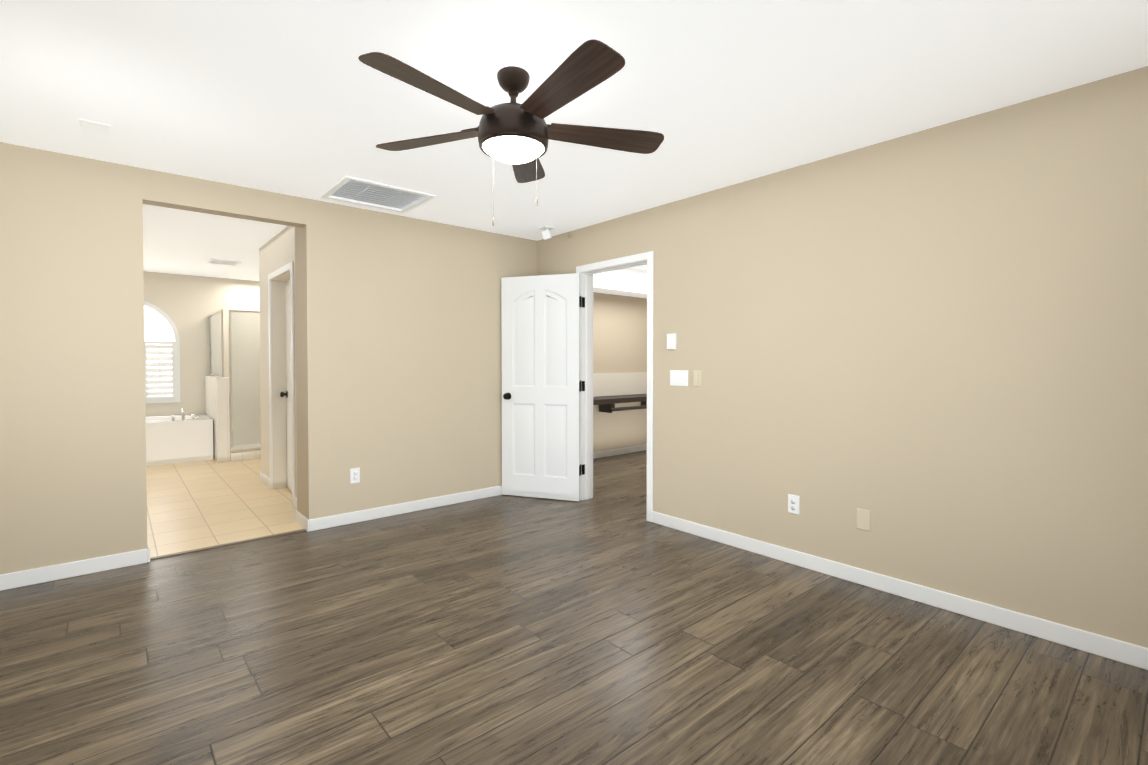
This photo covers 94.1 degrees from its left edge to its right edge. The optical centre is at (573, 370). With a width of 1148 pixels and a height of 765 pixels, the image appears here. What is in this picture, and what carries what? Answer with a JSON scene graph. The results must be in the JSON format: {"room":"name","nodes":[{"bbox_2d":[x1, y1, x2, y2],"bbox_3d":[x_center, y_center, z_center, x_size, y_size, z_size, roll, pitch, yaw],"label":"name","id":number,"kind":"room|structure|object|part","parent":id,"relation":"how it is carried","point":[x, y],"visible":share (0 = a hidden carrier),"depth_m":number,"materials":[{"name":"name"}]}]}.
{"room":"empty bedroom","nodes":[
{"label":"empty bedroom","id":0,"kind":"room"},
{"bbox_2d":[144,271,260,445],"bbox_3d":[-5.064,-0.102,7.653,4.030,2.440,0.130,-1,1,-41],"label":"wall","id":1,"kind":"structure","parent":0,"point":[188,305],"depth_m":7.46,"materials":[{"name":"beige paint"}]},
{"bbox_2d":[144,301,180,402],"bbox_3d":[-5.789,-0.259,6.906,1.120,1.380,0.051,-1,1,-41],"label":"window","id":2,"kind":"structure","parent":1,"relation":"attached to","point":[162,359],"depth_m":7.14,"materials":[{"name":"white glass"}]},
{"bbox_2d":[146,458,303,557],"bbox_3d":[-3.515,1.179,5.875,4.030,0.060,4.880,-1,1,-41],"label":"floor","id":3,"kind":"structure","parent":0,"point":[199,504],"depth_m":4.61,"materials":[{"name":"beige tile"}]},
{"bbox_2d":[146,408,212,465],"bbox_3d":[-5.481,0.802,6.624,1.575,0.667,0.890,-1,1,-41],"label":"bathtub","id":4,"kind":"object","parent":3,"relation":"on","point":[181,438],"visible":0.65,"depth_m":6.59,"materials":[{"name":"white ceramic"}]},
{"bbox_2d":[205,376,229,461],"bbox_3d":[-4.744,0.603,7.093,0.130,1.050,1.145,-1,1,-41],"label":"wall","id":5,"kind":"structure","parent":3,"relation":"on","point":[217,400],"depth_m":6.68,"materials":[{"name":"beige paint"}]},
{"bbox_2d":[209,309,223,376],"bbox_3d":[-4.744,-0.350,7.077,0.022,0.845,1.135,-1,1,-41],"label":"glass frame","id":6,"kind":"object","parent":5,"relation":"on","point":[221,348],"visible":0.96,"depth_m":7.01,"materials":[{"name":"clear glass"}]},
{"bbox_2d":[228,310,260,460],"bbox_3d":[-4.201,0.170,7.533,1.265,1.900,1.175,-1,1,-41],"label":"shower enclosure","id":7,"kind":"object","parent":3,"relation":"on","point":[251,450],"visible":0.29,"depth_m":6.81,"materials":[{"name":"clear glass"}]},
{"bbox_2d":[0,142,536,574],"bbox_3d":[-1.998,-0.041,4.091,4.030,2.440,0.330,-1,1,-41],"label":"wall","id":8,"kind":"structure","parent":0,"point":[398,361],"depth_m":3.63,"materials":[{"name":"beige paint"}]},
{"bbox_2d":[0,485,502,590],"bbox_3d":[-1.935,1.134,4.166,3.837,0.088,0.356,-1,1,-41],"label":"baseboard","id":9,"kind":"structure","parent":8,"relation":"attached to","point":[12,580],"depth_m":3.32,"materials":[{"name":"white wood"}]},
{"bbox_2d":[350,468,359,483],"bbox_3d":[-1.697,0.812,4.141,0.072,0.116,0.008,-1,1,-41],"label":"outlet","id":10,"kind":"object","parent":8,"relation":"attached to","point":[354,475],"visible":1,"depth_m":4.14,"materials":[{"name":"white plastic"}]},
{"bbox_2d":[259,226,296,497],"bbox_3d":[-2.594,-0.055,4.898,0.120,2.440,2.070,-1,1,-41],"label":"wall","id":11,"kind":"structure","parent":0,"point":[277,251],"depth_m":4.99,"materials":[{"name":"beige paint"}]},
{"bbox_2d":[260,471,269,486],"bbox_3d":[-3.149,1.112,5.461,0.013,0.088,0.468,-1,1,-41],"label":"baseboard","id":12,"kind":"structure","parent":11,"relation":"attached to","point":[264,478],"depth_m":5.46,"materials":[{"name":"white wood"}]},
{"bbox_2d":[268,261,295,506],"bbox_3d":[-2.694,0.113,4.913,0.016,2.103,0.926,-1,1,-41],"label":"door frame","id":13,"kind":"structure","parent":11,"relation":"attached to","point":[282,270],"depth_m":4.60,"materials":[{"name":"white wood"}]},
{"bbox_2d":[280,279,291,492],"bbox_3d":[-2.638,0.145,4.964,0.097,2.022,0.785,-1,1,-35],"label":"door","id":14,"kind":"structure","parent":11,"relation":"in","point":[288,391],"depth_m":5.16,"materials":[{"name":"white wood"}]},
{"bbox_2d":[294,497,296,508],"bbox_3d":[-2.249,1.130,4.415,0.013,0.088,0.432,-1,1,-41],"label":"baseboard","id":15,"kind":"structure","parent":11,"relation":"attached to","point":[295,499],"depth_m":4.55,"materials":[{"name":"white wood"}]},
{"bbox_2d":[0,450,1147,764],"bbox_3d":[0.756,1.218,3.594,7.530,0.060,5.910,-1,1,-41],"label":"floor","id":16,"kind":"structure","parent":0,"point":[608,624],"depth_m":2.23,"materials":[{"name":"brown wood"}]},
{"bbox_2d":[150,529,305,559],"bbox_3d":[-2.337,1.183,3.669,0.930,0.006,0.040,-1,1,-41],"label":"threshold strip","id":17,"kind":"object","parent":16,"relation":"on","point":[215,546],"depth_m":3.63,"materials":[{"name":"brown"}]},
{"bbox_2d":[0,0,1147,280],"bbox_3d":[-0.548,-1.318,5.067,7.530,0.080,9.910,-1,1,-41],"label":"ceiling","id":18,"kind":"structure","parent":0,"point":[298,98],"depth_m":2.31,"materials":[{"name":"white paint"}]},
{"bbox_2d":[79,119,110,132],"bbox_3d":[-2.418,-1.235,2.700,0.120,0.004,0.120,-1,1,-41],"label":"ceiling vent","id":19,"kind":"object","parent":18,"relation":"attached to","point":[87,124],"visible":1,"depth_m":2.70,"materials":[{"name":"white plastic"}]},
{"bbox_2d":[207,259,240,265],"bbox_3d":[-4.173,-1.292,6.375,0.300,0.016,0.300,-1,1,-41],"label":"ceiling vent","id":20,"kind":"object","parent":18,"relation":"in","point":[224,262],"visible":1,"depth_m":6.34,"materials":[{"name":"white metal"}]},
{"bbox_2d":[321,176,435,212],"bbox_3d":[-1.406,-1.263,3.834,0.620,0.032,0.560,-1,1,-41],"label":"ceiling vent","id":21,"kind":"object","parent":18,"relation":"in","point":[347,187],"visible":0.94,"depth_m":3.83,"materials":[{"name":"white metal"}]},
{"bbox_2d":[358,39,663,225],"bbox_3d":[-0.245,-0.916,2.186,1.278,0.624,1.264,-1,1,-41],"label":"fan","id":22,"kind":"object","parent":18,"relation":"hanging from","point":[517,136],"visible":1,"depth_m":2.10,"materials":[{"name":"brown wood"}]},
{"label":"blade","id":23,"kind":"part","parent":22,"relation":"part of","materials":[{"name":"brown wood"}]},
{"label":"blade","id":24,"kind":"part","parent":22,"relation":"part of","materials":[{"name":"brown wood"}]},
{"bbox_3d":[-0.236,-1.021,2.627,0.156,0.006,0.515,-12,0,2],"label":"blade","id":25,"kind":"part","parent":22,"relation":"part of","materials":[{"name":"brown wood"}]},
{"bbox_3d":[-0.024,-1.008,1.882,0.156,0.006,0.515,14,-7,-33],"label":"blade","id":26,"kind":"part","parent":22,"relation":"part of","materials":[{"name":"brown wood"}]},
{"bbox_3d":[0.140,-1.016,2.332,0.515,0.006,0.156,0,-11,-16],"label":"blade","id":27,"kind":"part","parent":22,"relation":"part of","materials":[{"name":"brown wood"}]},
{"bbox_2d":[539,225,553,239],"bbox_3d":[-0.240,-1.214,4.733,0.111,0.115,0.095,-1,1,-41],"label":"smoke detector","id":28,"kind":"object","parent":18,"relation":"attached to","point":[546,234],"visible":1,"depth_m":4.70,"materials":[{"name":"white plastic"}]},
{"bbox_2d":[593,292,646,451],"bbox_3d":[0.448,-0.093,7.119,3.370,2.440,0.130,-1,1,-41],"label":"wall","id":29,"kind":"structure","parent":0,"point":[619,333],"depth_m":7.17,"materials":[{"name":"beige paint"}]},
{"bbox_2d":[593,444,646,458],"bbox_3d":[0.446,1.084,7.042,3.240,0.088,0.013,-1,1,-41],"label":"baseboard","id":30,"kind":"structure","parent":29,"relation":"attached to","point":[616,451],"depth_m":7.16,"materials":[{"name":"white wood"}]},
{"bbox_2d":[593,268,646,297],"bbox_3d":[0.555,-1.159,6.877,3.240,0.300,0.350,-1,1,-41],"label":"ceiling","id":31,"kind":"structure","parent":29,"relation":"attached to","point":[631,282],"depth_m":6.74,"materials":[{"name":"white paint"}]},
{"bbox_2d":[593,372,646,412],"bbox_3d":[0.586,0.281,6.873,3.210,0.500,0.431,-1,1,-41],"label":"closet shelf","id":32,"kind":"object","parent":29,"relation":"attached to","point":[608,387],"visible":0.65,"depth_m":7.00,"materials":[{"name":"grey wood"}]},
{"bbox_2d":[537,66,1147,647],"bbox_3d":[1.006,-0.036,3.788,0.130,2.440,5.910,-1,1,-41],"label":"wall","id":33,"kind":"structure","parent":0,"point":[929,348],"depth_m":2.72,"materials":[{"name":"beige paint"}]},
{"bbox_2d":[501,273,584,500],"bbox_3d":[-0.297,0.147,4.867,0.790,2.022,0.159,0,1,19],"label":"door","id":34,"kind":"structure","parent":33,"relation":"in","point":[540,327],"depth_m":4.85,"materials":[{"name":"white painted wood"},{"name":"bronze"}]},
{"bbox_3d":[0.084,0.137,4.789,0.034,1.590,0.002,-1,1,-41],"label":"door jamb hinges","id":35,"kind":"part","parent":34,"relation":"part of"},
{"bbox_2d":[576,251,653,521],"bbox_3d":[0.373,0.120,4.527,0.162,2.103,0.902,-1,1,-41],"label":"door frame","id":36,"kind":"structure","parent":33,"relation":"attached to","point":[587,271],"depth_m":4.77,"materials":[{"name":"white wood"}]},
{"bbox_2d":[667,333,675,349],"bbox_3d":[0.726,-0.219,3.989,0.026,0.118,0.075,-1,1,-41],"label":"switch","id":37,"kind":"object","parent":33,"relation":"attached to","point":[671,341],"visible":0.96,"depth_m":3.97,"materials":[{"name":"white plastic"}]},
{"bbox_2d":[670,370,687,385],"bbox_3d":[0.772,0.053,3.950,0.014,0.116,0.165,-1,1,-41],"label":"light switch","id":38,"kind":"object","parent":33,"relation":"attached to","point":[678,377],"visible":1,"depth_m":3.94,"materials":[{"name":"white plastic"}]},
{"bbox_2d":[693,370,701,386],"bbox_3d":[0.880,0.054,3.825,0.014,0.116,0.072,-1,1,-41],"label":"light switch","id":39,"kind":"object","parent":33,"relation":"attached to","point":[697,378],"visible":1,"depth_m":3.82,"materials":[{"name":"beige plastic"}]},
{"bbox_2d":[788,494,799,514],"bbox_3d":[1.353,0.823,3.293,0.008,0.116,0.072,-1,1,-41],"label":"outlet","id":40,"kind":"object","parent":33,"relation":"attached to","point":[793,503],"visible":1,"depth_m":3.29,"materials":[{"name":"white plastic"}]},
{"bbox_2d":[856,508,869,530],"bbox_3d":[1.617,0.832,2.988,0.005,0.116,0.072,-1,1,-41],"label":"outlet","id":41,"kind":"object","parent":33,"relation":"attached to","point":[862,519],"visible":1,"depth_m":2.98,"materials":[{"name":"beige plastic"}]},
{"bbox_2d":[652,511,1147,669],"bbox_3d":[1.201,1.146,3.472,0.013,0.088,4.787,-1,1,-41],"label":"baseboard","id":42,"kind":"structure","parent":33,"relation":"attached to","point":[1108,647],"depth_m":2.71,"materials":[{"name":"white wood"}]}
]}

